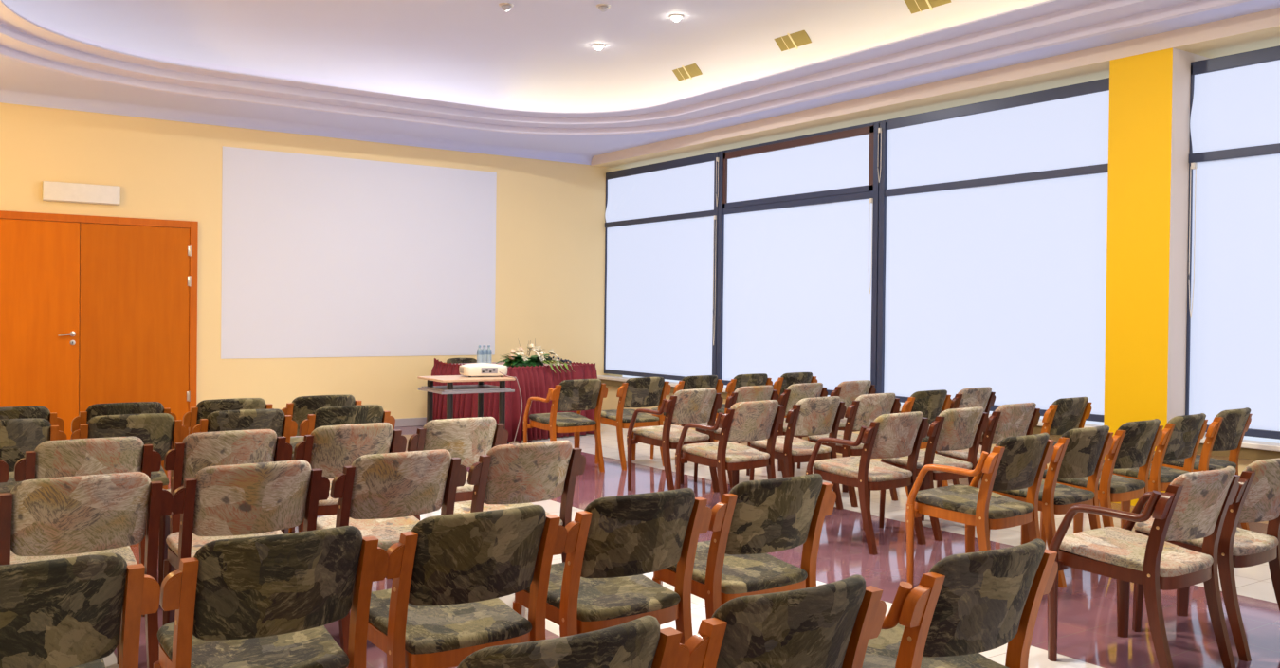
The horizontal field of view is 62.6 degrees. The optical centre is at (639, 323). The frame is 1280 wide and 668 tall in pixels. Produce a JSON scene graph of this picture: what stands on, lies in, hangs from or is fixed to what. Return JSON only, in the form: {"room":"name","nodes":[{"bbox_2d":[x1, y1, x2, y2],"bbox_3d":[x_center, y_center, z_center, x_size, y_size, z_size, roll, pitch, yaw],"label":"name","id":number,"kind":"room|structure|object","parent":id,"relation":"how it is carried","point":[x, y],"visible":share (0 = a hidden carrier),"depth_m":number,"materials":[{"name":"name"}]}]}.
{"room":"assembly chamber","nodes":[
{"label":"assembly chamber","id":0,"kind":"room"},
{"bbox_2d":[0,102,622,419],"bbox_3d":[-4.017,-1.074,11.732,9.124,4.600,0.200,0,1,-35],"label":"wall","id":1,"kind":"structure","parent":0,"point":[551,219],"depth_m":11.81,"materials":[{"name":"paint"}]},
{"bbox_2d":[42,181,120,205],"bbox_3d":[-5.558,-1.292,10.483,0.680,0.196,0.079,0,1,-35],"label":"emergency light","id":2,"kind":"object","parent":1,"relation":"attached to","point":[54,192],"visible":1,"depth_m":10.45,"materials":[{"name":"white plastic"}]},
{"bbox_2d":[0,210,198,439],"bbox_3d":[-5.581,0.072,10.490,2.204,2.294,0.079,0,1,-35],"label":"door","id":3,"kind":"structure","parent":1,"relation":"in","point":[129,320],"depth_m":10.58,"materials":[{"name":"orange wood"}]},
{"bbox_2d":[0,89,594,164],"bbox_3d":[-4.062,-2.162,11.498,8.375,0.110,0.100,0,1,-35],"label":"trim","id":4,"kind":"structure","parent":1,"relation":"attached to","point":[11,97],"depth_m":11.54,"materials":[{"name":"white paint"}]},
{"bbox_2d":[220,146,496,359],"bbox_3d":[-3.144,-0.747,12.220,3.267,2.279,0.006,0,1,-35],"label":"projection screen","id":5,"kind":"object","parent":1,"relation":"attached to","point":[322,256],"visible":1,"depth_m":12.12,"materials":[{"name":"white fabric"}]},
{"bbox_2d":[394,417,426,427],"bbox_3d":[-2.639,1.184,12.599,5.036,0.097,0.016,0,1,-35],"label":"baseboard","id":6,"kind":"structure","parent":1,"relation":"attached to","point":[408,422],"depth_m":12.53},
{"bbox_2d":[234,0,745,53],"bbox_3d":[0.579,-2.784,5.389,4.893,0.001,11.305,0,1,-35],"label":"ceiling","id":7,"kind":"structure","parent":0,"point":[536,26],"depth_m":9.77,"materials":[{"name":"paint"}]},
{"bbox_2d":[498,2,513,10],"bbox_3d":[-1.196,-2.816,9.405,0.136,0.050,0.136,0,1,-35],"label":"ceiling spotlight","id":8,"kind":"object","parent":7,"relation":"attached to","point":[504,6],"visible":1,"depth_m":9.38,"materials":[{"name":"metal"}]},
{"bbox_2d":[591,43,604,50],"bbox_3d":[-0.424,-2.821,10.784,0.136,0.050,0.136,0,1,-35],"label":"ceiling spotlight","id":9,"kind":"object","parent":7,"relation":"attached to","point":[598,46],"visible":1,"depth_m":10.75,"materials":[{"name":"white glass"}]},
{"bbox_2d":[595,3,610,11],"bbox_3d":[-0.328,-2.807,9.402,0.136,0.050,0.136,0,1,-35],"label":"ceiling spotlight","id":10,"kind":"object","parent":7,"relation":"attached to","point":[602,7],"visible":1,"depth_m":9.37,"materials":[{"name":"metal"}]},
{"bbox_2d":[669,14,683,21],"bbox_3d":[0.335,-2.802,9.696,0.136,0.050,0.136,0,1,-35],"label":"ceiling spotlight","id":11,"kind":"object","parent":7,"relation":"attached to","point":[675,17],"visible":1,"depth_m":9.66,"materials":[{"name":"white glass"}]},
{"bbox_2d":[1,0,1033,107],"bbox_3d":[0.577,-2.575,5.391,6.413,0.420,12.825,0,1,-35],"label":"ceiling","id":12,"kind":"structure","parent":0,"point":[736,42],"depth_m":10.17,"materials":[{"name":"paint"}]},
{"bbox_2d":[672,63,702,81],"bbox_3d":[0.494,-2.612,10.961,0.131,0.135,0.412,0,1,-35],"label":"air vent","id":13,"kind":"object","parent":12,"relation":"attached to","point":[691,70],"visible":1,"depth_m":10.95,"materials":[{"name":"gold metal"}]},
{"bbox_2d":[774,30,811,51],"bbox_3d":[1.404,-2.590,9.655,0.131,0.135,0.412,0,1,-35],"label":"air vent","id":14,"kind":"object","parent":12,"relation":"attached to","point":[799,38],"visible":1,"depth_m":9.64,"materials":[{"name":"gold metal"}]},
{"bbox_2d":[904,0,950,14],"bbox_3d":[2.290,-2.568,8.383,0.131,0.135,0.412,0,1,-35],"label":"air vent","id":15,"kind":"object","parent":12,"relation":"attached to","point":[914,6],"visible":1,"depth_m":8.44,"materials":[{"name":"gold metal"}]},
{"bbox_2d":[0,0,1279,155],"bbox_3d":[0.350,-2.112,5.471,9.124,0.001,15.436,0,1,-35],"label":"ceiling","id":16,"kind":"structure","parent":0,"point":[14,75],"depth_m":10.37,"materials":[{"name":"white paint"}]},
{"bbox_2d":[0,0,1252,135],"bbox_3d":[0.573,-2.236,5.394,7.153,0.256,13.565,0,1,-35],"label":"crown molding","id":17,"kind":"structure","parent":16,"relation":"attached to","point":[1033,25],"depth_m":9.72,"materials":[{"name":"white paint"}]},
{"bbox_2d":[102,422,1279,667],"bbox_3d":[0.311,1.393,5.504,9.124,0.120,15.436,0,1,-35],"label":"floor","id":18,"kind":"structure","parent":0,"point":[1087,622],"depth_m":5.52,"materials":[{"name":"tile"}]},
{"bbox_2d":[0,459,9,483],"bbox_3d":[-2.995,0.898,4.407,0.569,0.816,0.586,0,1,-36],"label":"chair","id":19,"kind":"object","parent":18,"relation":"on","point":[4,467],"visible":1,"depth_m":4.39,"materials":[{"name":"wood"}]},
{"bbox_2d":[0,406,64,432],"bbox_3d":[-3.701,0.874,6.127,0.569,0.816,0.586,0,1,-35],"label":"chair","id":20,"kind":"object","parent":18,"relation":"on","point":[6,412],"visible":0.08,"depth_m":5.97,"materials":[{"name":"fabric"}]},
{"bbox_2d":[0,418,67,493],"bbox_3d":[-3.328,0.885,5.473,0.569,0.816,0.586,0,1,-34],"label":"chair","id":21,"kind":"object","parent":18,"relation":"on","point":[17,436],"visible":0.39,"depth_m":5.32,"materials":[{"name":"fabric"}]},
{"bbox_2d":[0,552,160,667],"bbox_3d":[-1.513,0.932,2.545,0.569,0.816,0.586,0,1,-36],"label":"chair","id":22,"kind":"object","parent":18,"relation":"on","point":[62,612],"visible":1,"depth_m":2.40,"materials":[{"name":"fabric"}]},
{"bbox_2d":[0,472,173,667],"bbox_3d":[-2.017,0.915,3.752,0.569,0.816,0.586,0,1,-36],"label":"chair","id":23,"kind":"object","parent":18,"relation":"on","point":[42,520],"visible":0.6,"depth_m":3.55,"materials":[{"name":"fabric"}]},
{"bbox_2d":[14,437,161,617],"bbox_3d":[-2.515,0.900,4.754,0.569,0.816,0.586,0,1,-35],"label":"chair","id":24,"kind":"object","parent":18,"relation":"on","point":[114,455],"visible":0.24,"depth_m":4.52,"materials":[{"name":"fabric"}]},
{"bbox_2d":[71,402,176,477],"bbox_3d":[-3.205,0.877,6.480,0.569,0.816,0.586,0,1,-35],"label":"chair","id":25,"kind":"object","parent":18,"relation":"on","point":[135,408],"visible":0.12,"depth_m":6.22,"materials":[{"name":"fabric"}]},
{"bbox_2d":[71,413,188,545],"bbox_3d":[-2.836,0.887,5.804,0.569,0.816,0.586,0,1,-34],"label":"chair","id":26,"kind":"object","parent":18,"relation":"on","point":[159,430],"visible":0.38,"depth_m":5.61,"materials":[{"name":"fabric"}]},
{"bbox_2d":[158,429,292,587],"bbox_3d":[-2.037,0.903,5.101,0.569,0.816,0.586,0,1,-35],"label":"chair","id":27,"kind":"object","parent":18,"relation":"on","point":[197,451],"visible":0.34,"depth_m":4.86,"materials":[{"name":"fabric"}]},
{"bbox_2d":[181,398,272,487],"bbox_3d":[-2.708,0.879,6.833,0.569,0.816,0.586,0,1,-36],"label":"chair","id":28,"kind":"object","parent":18,"relation":"on","point":[204,409],"visible":0.14,"depth_m":6.56,"materials":[{"name":"fabric"}]},
{"bbox_2d":[191,408,297,533],"bbox_3d":[-2.344,0.890,6.128,0.569,0.816,0.586,0,1,-34],"label":"chair","id":29,"kind":"object","parent":18,"relation":"on","point":[274,419],"visible":0.21,"depth_m":5.89,"materials":[{"name":"fabric"}]},
{"bbox_2d":[162,459,329,626],"bbox_3d":[-1.557,0.917,4.089,0.569,0.816,0.586,0,1,-36],"label":"chair","id":30,"kind":"object","parent":18,"relation":"on","point":[219,502],"visible":0.52,"depth_m":3.88,"materials":[{"name":"fabric"}]},
{"bbox_2d":[153,526,388,667],"bbox_3d":[-1.042,0.934,2.882,0.569,0.816,0.586,0,1,-35],"label":"chair","id":31,"kind":"object","parent":18,"relation":"on","point":[265,601],"visible":1,"depth_m":2.69,"materials":[{"name":"fabric"}]},
{"bbox_2d":[281,395,362,460],"bbox_3d":[-2.223,0.881,7.179,0.569,0.816,0.586,0,1,-35],"label":"chair","id":32,"kind":"object","parent":18,"relation":"on","point":[300,408],"visible":0.15,"depth_m":6.92,"materials":[{"name":"fabric"}]},
{"bbox_2d":[289,404,395,531],"bbox_3d":[-1.853,0.892,6.452,0.569,0.816,0.586,0,1,-34],"label":"chair","id":33,"kind":"object","parent":18,"relation":"on","point":[364,413],"visible":0.16,"depth_m":6.20,"materials":[{"name":"fabric"}]},
{"bbox_2d":[280,422,406,579],"bbox_3d":[-1.561,0.905,5.444,0.569,0.816,0.586,0,1,-36],"label":"chair","id":34,"kind":"object","parent":18,"relation":"on","point":[328,448],"visible":0.34,"depth_m":5.21,"materials":[{"name":"fabric"}]},
{"bbox_2d":[315,449,467,656],"bbox_3d":[-1.085,0.919,4.438,0.569,0.816,0.586,0,1,-36],"label":"chair","id":35,"kind":"object","parent":18,"relation":"on","point":[380,496],"visible":0.58,"depth_m":4.23,"materials":[{"name":"fabric"}]},
{"bbox_2d":[406,417,508,520],"bbox_3d":[-1.080,0.907,5.793,0.569,0.816,0.586,0,1,-36],"label":"chair","id":36,"kind":"object","parent":18,"relation":"on","point":[466,439],"visible":0.34,"depth_m":5.58,"materials":[{"name":"fabric"}]},
{"bbox_2d":[444,358,476,364],"bbox_3d":[-2.013,0.834,12.520,0.569,0.816,0.586,0,1,-41],"label":"chair","id":37,"kind":"object","parent":18,"relation":"on","point":[450,360],"visible":0.08,"depth_m":12.71,"materials":[{"name":"fabric"}]},
{"bbox_2d":[417,375,515,429],"bbox_3d":[-1.605,0.886,9.694,0.712,0.772,0.605,0,1,-33],"label":"stand","id":38,"kind":"object","parent":18,"relation":"on","point":[449,390],"visible":0.75,"depth_m":9.61,"materials":[{"name":"brown wood"}]},
{"bbox_2d":[420,384,511,391],"bbox_3d":[-1.602,0.599,9.692,0.652,0.013,0.545,0,1,-33],"label":"shelf","id":39,"kind":"object","parent":38,"relation":"attached to","point":[461,388],"depth_m":9.59,"materials":[{"name":"grey paint"}]},
{"bbox_2d":[458,363,507,377],"bbox_3d":[-1.468,0.440,9.844,0.412,0.121,0.296,0,1,-23],"label":"projector","id":40,"kind":"object","parent":38,"relation":"on","point":[477,369],"visible":0.98,"depth_m":9.72,"materials":[{"name":"beige plastic"}]},
{"bbox_2d":[366,505,566,667],"bbox_3d":[-0.579,0.936,3.214,0.569,0.816,0.586,0,1,-35],"label":"chair","id":41,"kind":"object","parent":18,"relation":"on","point":[450,574],"visible":0.94,"depth_m":3.02,"materials":[{"name":"fabric"}]},
{"bbox_2d":[499,371,522,444],"bbox_3d":[-1.131,0.863,9.894,0.214,0.827,0.526,1,1,20],"label":"cable","id":42,"kind":"object","parent":18,"relation":"on","point":[500,372],"visible":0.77,"depth_m":9.71,"materials":[{"name":"white plastic"}]},
{"bbox_2d":[440,440,585,563],"bbox_3d":[-0.602,0.922,4.793,0.569,0.816,0.586,0,1,-35],"label":"chair","id":43,"kind":"object","parent":18,"relation":"on","point":[516,475],"visible":0.57,"depth_m":4.57,"materials":[{"name":"fabric"}]},
{"bbox_2d":[461,362,570,367],"bbox_3d":[-1.429,0.867,11.995,1.260,0.773,1.266,1,1,43],"label":"table","id":44,"kind":"object","parent":18,"relation":"on","point":[500,363],"visible":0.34,"depth_m":12.24,"materials":[{"name":"red fabric"}]},
{"bbox_2d":[476,345,482,363],"bbox_3d":[-1.766,0.363,11.592,0.064,0.233,0.064,0,1,-35],"label":"water bottle","id":45,"kind":"object","parent":44,"relation":"on","point":[479,351],"visible":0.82,"depth_m":11.57,"materials":[{"name":"clear plastic"}]},
{"bbox_2d":[482,345,487,363],"bbox_3d":[-1.722,0.363,11.638,0.064,0.233,0.064,0,1,-35],"label":"water bottle","id":46,"kind":"object","parent":44,"relation":"on","point":[484,352],"visible":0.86,"depth_m":11.61,"materials":[{"name":"clear plastic"}]},
{"bbox_2d":[486,345,492,364],"bbox_3d":[-1.679,0.363,11.685,0.064,0.233,0.064,0,1,-35],"label":"water bottle","id":47,"kind":"object","parent":44,"relation":"on","point":[489,353],"visible":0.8,"depth_m":11.66,"materials":[{"name":"clear plastic"}]},
{"bbox_2d":[430,358,597,442],"bbox_3d":[-1.384,0.826,11.952,1.407,0.831,1.535,1,1,43],"label":"table skirt","id":48,"kind":"object","parent":44,"relation":"attached to","point":[536,381],"visible":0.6,"depth_m":11.38,"materials":[{"name":"red fabric"}]},
{"bbox_2d":[495,338,572,372],"bbox_3d":[-1.087,0.358,11.623,0.606,0.373,1.026,1,1,43],"label":"flower arrangement","id":49,"kind":"object","parent":44,"relation":"on","point":[538,360],"visible":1,"depth_m":11.51,"materials":[{"name":"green plant"}]},
{"bbox_2d":[522,379,607,473],"bbox_3d":[-0.634,0.881,9.148,0.598,0.815,0.586,0,1,-37],"label":"armchair","id":50,"kind":"object","parent":18,"relation":"on","point":[577,395],"visible":0.97,"depth_m":9.01,"materials":[{"name":"fabric"}]},
{"bbox_2d":[457,615,690,667],"bbox_3d":[-0.259,0.951,2.080,0.569,0.816,0.586,0,1,-36],"label":"chair","id":51,"kind":"object","parent":18,"relation":"on","point":[640,643],"visible":1,"depth_m":1.86,"materials":[{"name":"fabric"}]},
{"bbox_2d":[512,488,712,644],"bbox_3d":[-0.116,0.939,3.547,0.569,0.816,0.586,0,1,-36],"label":"chair","id":52,"kind":"object","parent":18,"relation":"on","point":[616,540],"visible":0.9,"depth_m":3.36,"materials":[{"name":"fabric"}]},
{"bbox_2d":[594,377,671,471],"bbox_3d":[-0.077,0.883,9.539,0.569,0.816,0.586,0,1,-37],"label":"chair","id":53,"kind":"object","parent":18,"relation":"on","point":[640,392],"visible":0.84,"depth_m":9.34,"materials":[{"name":"fabric"}]},
{"bbox_2d":[626,388,722,493],"bbox_3d":[0.287,0.900,8.164,0.598,0.815,0.586,0,1,-39],"label":"armchair","id":54,"kind":"object","parent":18,"relation":"on","point":[696,406],"visible":0.89,"depth_m":8.00,"materials":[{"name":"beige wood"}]},
{"bbox_2d":[650,375,723,459],"bbox_3d":[0.430,0.886,9.895,0.569,0.816,0.586,0,1,-37],"label":"chair","id":55,"kind":"object","parent":18,"relation":"on","point":[698,381],"visible":0.15,"depth_m":9.66,"materials":[{"name":"fabric"}]},
{"bbox_2d":[675,400,785,500],"bbox_3d":[0.627,0.914,7.123,0.598,0.815,0.586,0,1,-39],"label":"armchair","id":56,"kind":"object","parent":18,"relation":"on","point":[752,421],"visible":0.95,"depth_m":6.97,"materials":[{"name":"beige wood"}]},
{"bbox_2d":[694,385,779,489],"bbox_3d":[0.777,0.902,8.575,0.569,0.816,0.586,0,1,-40],"label":"chair","id":57,"kind":"object","parent":18,"relation":"on","point":[753,393],"visible":0.25,"depth_m":8.33,"materials":[{"name":"fabric"}]},
{"bbox_2d":[652,474,836,625],"bbox_3d":[0.365,0.941,3.892,0.569,0.816,0.586,0,1,-35],"label":"chair","id":58,"kind":"object","parent":18,"relation":"on","point":[757,519],"visible":0.82,"depth_m":3.69,"materials":[{"name":"fabric"}]},
{"bbox_2d":[715,373,772,418],"bbox_3d":[0.936,0.888,10.252,0.569,0.816,0.586,0,1,-37],"label":"chair","id":59,"kind":"object","parent":18,"relation":"on","point":[755,379],"visible":0.22,"depth_m":9.99,"materials":[{"name":"fabric"}]},
{"bbox_2d":[683,574,886,667],"bbox_3d":[0.206,0.953,2.417,0.569,0.816,0.586,0,1,-35],"label":"chair","id":60,"kind":"object","parent":18,"relation":"on","point":[832,625],"visible":0.99,"depth_m":2.17,"materials":[{"name":"fabric"}]},
{"bbox_2d":[746,383,827,477],"bbox_3d":[1.247,0.904,8.967,0.569,0.816,0.586,0,1,-40],"label":"chair","id":61,"kind":"object","parent":18,"relation":"on","point":[795,393],"visible":0.28,"depth_m":8.71,"materials":[{"name":"fabric"}]},
{"bbox_2d":[772,372,817,440],"bbox_3d":[1.429,0.891,10.598,0.569,0.816,0.586,0,1,-36],"label":"chair","id":62,"kind":"object","parent":18,"relation":"on","point":[785,380],"visible":0.12,"depth_m":10.33,"materials":[{"name":"fabric"}]},
{"bbox_2d":[749,396,846,510],"bbox_3d":[1.116,0.916,7.510,0.569,0.816,0.586,0,1,-38],"label":"chair","id":63,"kind":"object","parent":18,"relation":"on","point":[814,416],"visible":0.89,"depth_m":7.31,"materials":[{"name":"fabric"}]},
{"bbox_2d":[797,380,876,469],"bbox_3d":[1.746,0.905,9.387,0.569,0.816,0.586,0,1,-39],"label":"chair","id":64,"kind":"object","parent":18,"relation":"on","point":[848,392],"visible":0.21,"depth_m":9.15,"materials":[{"name":"fabric"}]},
{"bbox_2d":[807,393,900,507],"bbox_3d":[1.600,0.918,7.895,0.569,0.816,0.586,0,1,-38],"label":"chair","id":65,"kind":"object","parent":18,"relation":"on","point":[866,409],"visible":0.44,"depth_m":7.65,"materials":[{"name":"fabric"}]},
{"bbox_2d":[805,411,929,555],"bbox_3d":[1.401,0.929,6.395,0.598,0.815,0.586,0,1,-38],"label":"armchair","id":66,"kind":"object","parent":18,"relation":"on","point":[894,435],"visible":0.96,"depth_m":6.21,"materials":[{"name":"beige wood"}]},
{"bbox_2d":[900,389,951,497],"bbox_3d":[2.099,0.920,8.291,0.569,0.816,0.586,0,1,-39],"label":"chair","id":67,"kind":"object","parent":18,"relation":"on","point":[931,403],"visible":0.23,"depth_m":8.06,"materials":[{"name":"fabric"}]},
{"bbox_2d":[878,406,988,541],"bbox_3d":[1.891,0.931,6.784,0.569,0.816,0.586,0,1,-38],"label":"chair","id":68,"kind":"object","parent":18,"relation":"on","point":[953,429],"visible":0.77,"depth_m":6.57,"materials":[{"name":"fabric"}]},
{"bbox_2d":[861,538,1058,667],"bbox_3d":[0.756,0.955,2.816,0.598,0.815,0.586,0,1,-35],"label":"armchair","id":69,"kind":"object","parent":18,"relation":"on","point":[968,605],"visible":0.85,"depth_m":2.58,"materials":[{"name":"fabric"}]},
{"bbox_2d":[927,386,995,485],"bbox_3d":[2.574,0.921,8.669,0.569,0.816,0.586,0,1,-38],"label":"chair","id":70,"kind":"object","parent":18,"relation":"on","point":[984,397],"visible":0.24,"depth_m":8.41,"materials":[{"name":"fabric"}]},
{"bbox_2d":[905,433,1054,590],"bbox_3d":[1.734,0.943,5.303,0.598,0.815,0.586,0,1,-40],"label":"armchair","id":71,"kind":"object","parent":18,"relation":"on","point":[1017,463],"visible":0.98,"depth_m":5.16,"materials":[{"name":"orange wood"}]},
{"bbox_2d":[936,402,1040,488],"bbox_3d":[2.366,0.933,7.161,0.569,0.816,0.586,0,1,-38],"label":"chair","id":72,"kind":"object","parent":18,"relation":"on","point":[1013,420],"visible":0.46,"depth_m":6.92,"materials":[{"name":"fabric"}]},
{"bbox_2d":[995,397,1091,470],"bbox_3d":[2.958,0.934,7.726,0.569,0.816,0.586,0,1,-38],"label":"chair","id":73,"kind":"object","parent":18,"relation":"on","point":[1063,415],"visible":0.41,"depth_m":7.48,"materials":[{"name":"fabric"}]},
{"bbox_2d":[988,425,1113,588],"bbox_3d":[2.210,0.945,5.705,0.569,0.816,0.586,0,1,-39],"label":"chair","id":74,"kind":"object","parent":18,"relation":"on","point":[1079,452],"visible":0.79,"depth_m":5.47,"materials":[{"name":"fabric"}]},
{"bbox_2d":[1040,419,1163,544],"bbox_3d":[2.674,0.946,6.093,0.569,0.816,0.586,0,1,-40],"label":"chair","id":75,"kind":"object","parent":18,"relation":"on","point":[1134,444],"visible":0.69,"depth_m":5.87,"materials":[{"name":"fabric"}]},
{"bbox_2d":[1047,466,1240,667],"bbox_3d":[2.031,0.957,4.204,0.598,0.815,0.586,0,1,-37],"label":"armchair","id":76,"kind":"object","parent":18,"relation":"on","point":[1195,505],"visible":0.98,"depth_m":4.08,"materials":[{"name":"fabric"}]},
{"bbox_2d":[1097,413,1207,529],"bbox_3d":[3.147,0.948,6.491,0.569,0.816,0.586,0,1,-40],"label":"chair","id":77,"kind":"object","parent":18,"relation":"on","point":[1181,436],"visible":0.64,"depth_m":6.25,"materials":[{"name":"fabric"}]},
{"bbox_2d":[1148,407,1252,530],"bbox_3d":[3.675,0.950,6.933,0.569,0.816,0.586,0,1,-40],"label":"chair","id":78,"kind":"object","parent":18,"relation":"on","point":[1228,429],"visible":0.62,"depth_m":6.70,"materials":[{"name":"fabric"}]},
{"bbox_2d":[1132,458,1279,661],"bbox_3d":[2.514,0.959,4.575,0.569,0.816,0.586,0,1,-37],"label":"chair","id":79,"kind":"object","parent":18,"relation":"on","point":[1257,498],"visible":0.7,"depth_m":4.33,"materials":[{"name":"fabric"}]},
{"bbox_2d":[601,385,1268,524],"bbox_3d":[3.891,1.097,7.993,0.404,0.505,15.036,0,1,-35],"label":"wall","id":80,"kind":"structure","parent":0,"point":[611,402],"depth_m":12.68,"materials":[{"name":"paint"}]},
{"bbox_2d":[597,375,1101,438],"bbox_3d":[1.526,0.807,11.038,0.182,0.115,7.327,0,1,-35],"label":"trim","id":81,"kind":"structure","parent":80,"relation":"attached to","point":[614,381],"depth_m":12.57,"materials":[{"name":"laminate"}]},
{"bbox_2d":[603,77,1109,422],"bbox_3d":[1.645,-0.615,11.096,0.095,2.683,7.330,0,1,-35],"label":"window","id":82,"kind":"structure","parent":80,"relation":"in","point":[877,191],"depth_m":10.16,"materials":[{"name":"grey metal"}]},
{"bbox_2d":[605,215,716,376],"bbox_3d":[0.213,-0.301,13.098,0.086,1.927,2.373,0,1,-35],"label":"roller blind","id":83,"kind":"object","parent":82,"relation":"attached to","point":[660,275],"visible":0.99,"depth_m":13.07,"materials":[{"name":"grey fabric"}]},
{"bbox_2d":[604,157,718,222],"bbox_3d":[0.237,-1.626,13.073,0.086,0.606,2.403,0,1,-35],"label":"roller blind","id":84,"kind":"object","parent":82,"relation":"attached to","point":[685,189],"visible":1,"depth_m":13.05,"materials":[{"name":"grey fabric"}]},
{"bbox_2d":[722,198,873,390],"bbox_3d":[1.597,-0.268,11.111,0.086,1.927,2.302,0,1,-35],"label":"roller blind","id":85,"kind":"object","parent":82,"relation":"attached to","point":[797,280],"visible":0.91,"depth_m":11.03,"materials":[{"name":"grey fabric"}]},
{"bbox_2d":[727,134,869,202],"bbox_3d":[1.634,-1.592,11.120,0.026,0.606,2.292,0,1,-35],"label":"roller blind","id":86,"kind":"object","parent":82,"relation":"attached to","point":[840,163],"visible":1,"depth_m":11.03,"materials":[{"name":"grey fabric"}]},
{"bbox_2d":[877,90,1109,189],"bbox_3d":[3.007,-1.558,9.096,0.086,0.606,2.457,0,1,-35],"label":"roller blind","id":87,"kind":"object","parent":82,"relation":"attached to","point":[1072,132],"visible":0.94,"depth_m":9.01,"materials":[{"name":"grey fabric"}]},
{"bbox_2d":[883,172,1107,415],"bbox_3d":[3.038,-0.233,9.096,0.026,1.927,2.384,0,1,-35],"label":"roller blind","id":88,"kind":"object","parent":82,"relation":"attached to","point":[1002,288],"visible":0.89,"depth_m":9.00,"materials":[{"name":"grey fabric"}]},
{"bbox_2d":[1185,45,1279,439],"bbox_3d":[5.452,-0.521,5.632,0.095,2.683,5.023,0,1,-35],"label":"window","id":89,"kind":"structure","parent":80,"relation":"in","point":[1270,54],"depth_m":7.49,"materials":[{"name":"grey metal"}]},
{"bbox_2d":[1188,153,1279,431],"bbox_3d":[4.701,-0.191,6.656,0.086,1.927,2.452,0,1,-35],"label":"roller blind","id":90,"kind":"object","parent":89,"relation":"attached to","point":[1234,308],"visible":0.98,"depth_m":7.42,"materials":[{"name":"grey fabric"}]},
{"bbox_2d":[1189,59,1279,153],"bbox_3d":[4.722,-1.516,6.648,0.072,0.606,2.452,0,1,-35],"label":"roller blind","id":91,"kind":"object","parent":89,"relation":"attached to","point":[1238,107],"visible":1,"depth_m":7.41,"materials":[{"name":"grey fabric"}]},
{"bbox_2d":[1196,436,1279,460],"bbox_3d":[5.331,0.901,5.577,0.182,0.115,5.011,0,1,-35],"label":"trim","id":92,"kind":"structure","parent":80,"relation":"attached to","point":[1255,450],"depth_m":7.14,"materials":[{"name":"laminate"}]},
{"bbox_2d":[1103,47,1209,506],"bbox_3d":[3.878,-0.311,7.895,0.548,3.323,0.483,0,1,-35],"label":"wall column","id":93,"kind":"structure","parent":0,"point":[1149,110],"depth_m":7.68,"materials":[{"name":"yellow paint"}]},
{"bbox_3d":[7.516,-0.221,2.673,0.549,3.323,2.200,0,1,-35],"label":"wall","id":94,"kind":"structure","parent":0,"visible":0},
{"bbox_2d":[590,7,1279,169],"bbox_3d":[3.868,-2.084,7.922,0.548,0.222,15.036,0,1,-35],"label":"trim","id":95,"kind":"structure","parent":94,"relation":"attached to","point":[1261,29],"depth_m":9.13,"materials":[{"name":"paint"}]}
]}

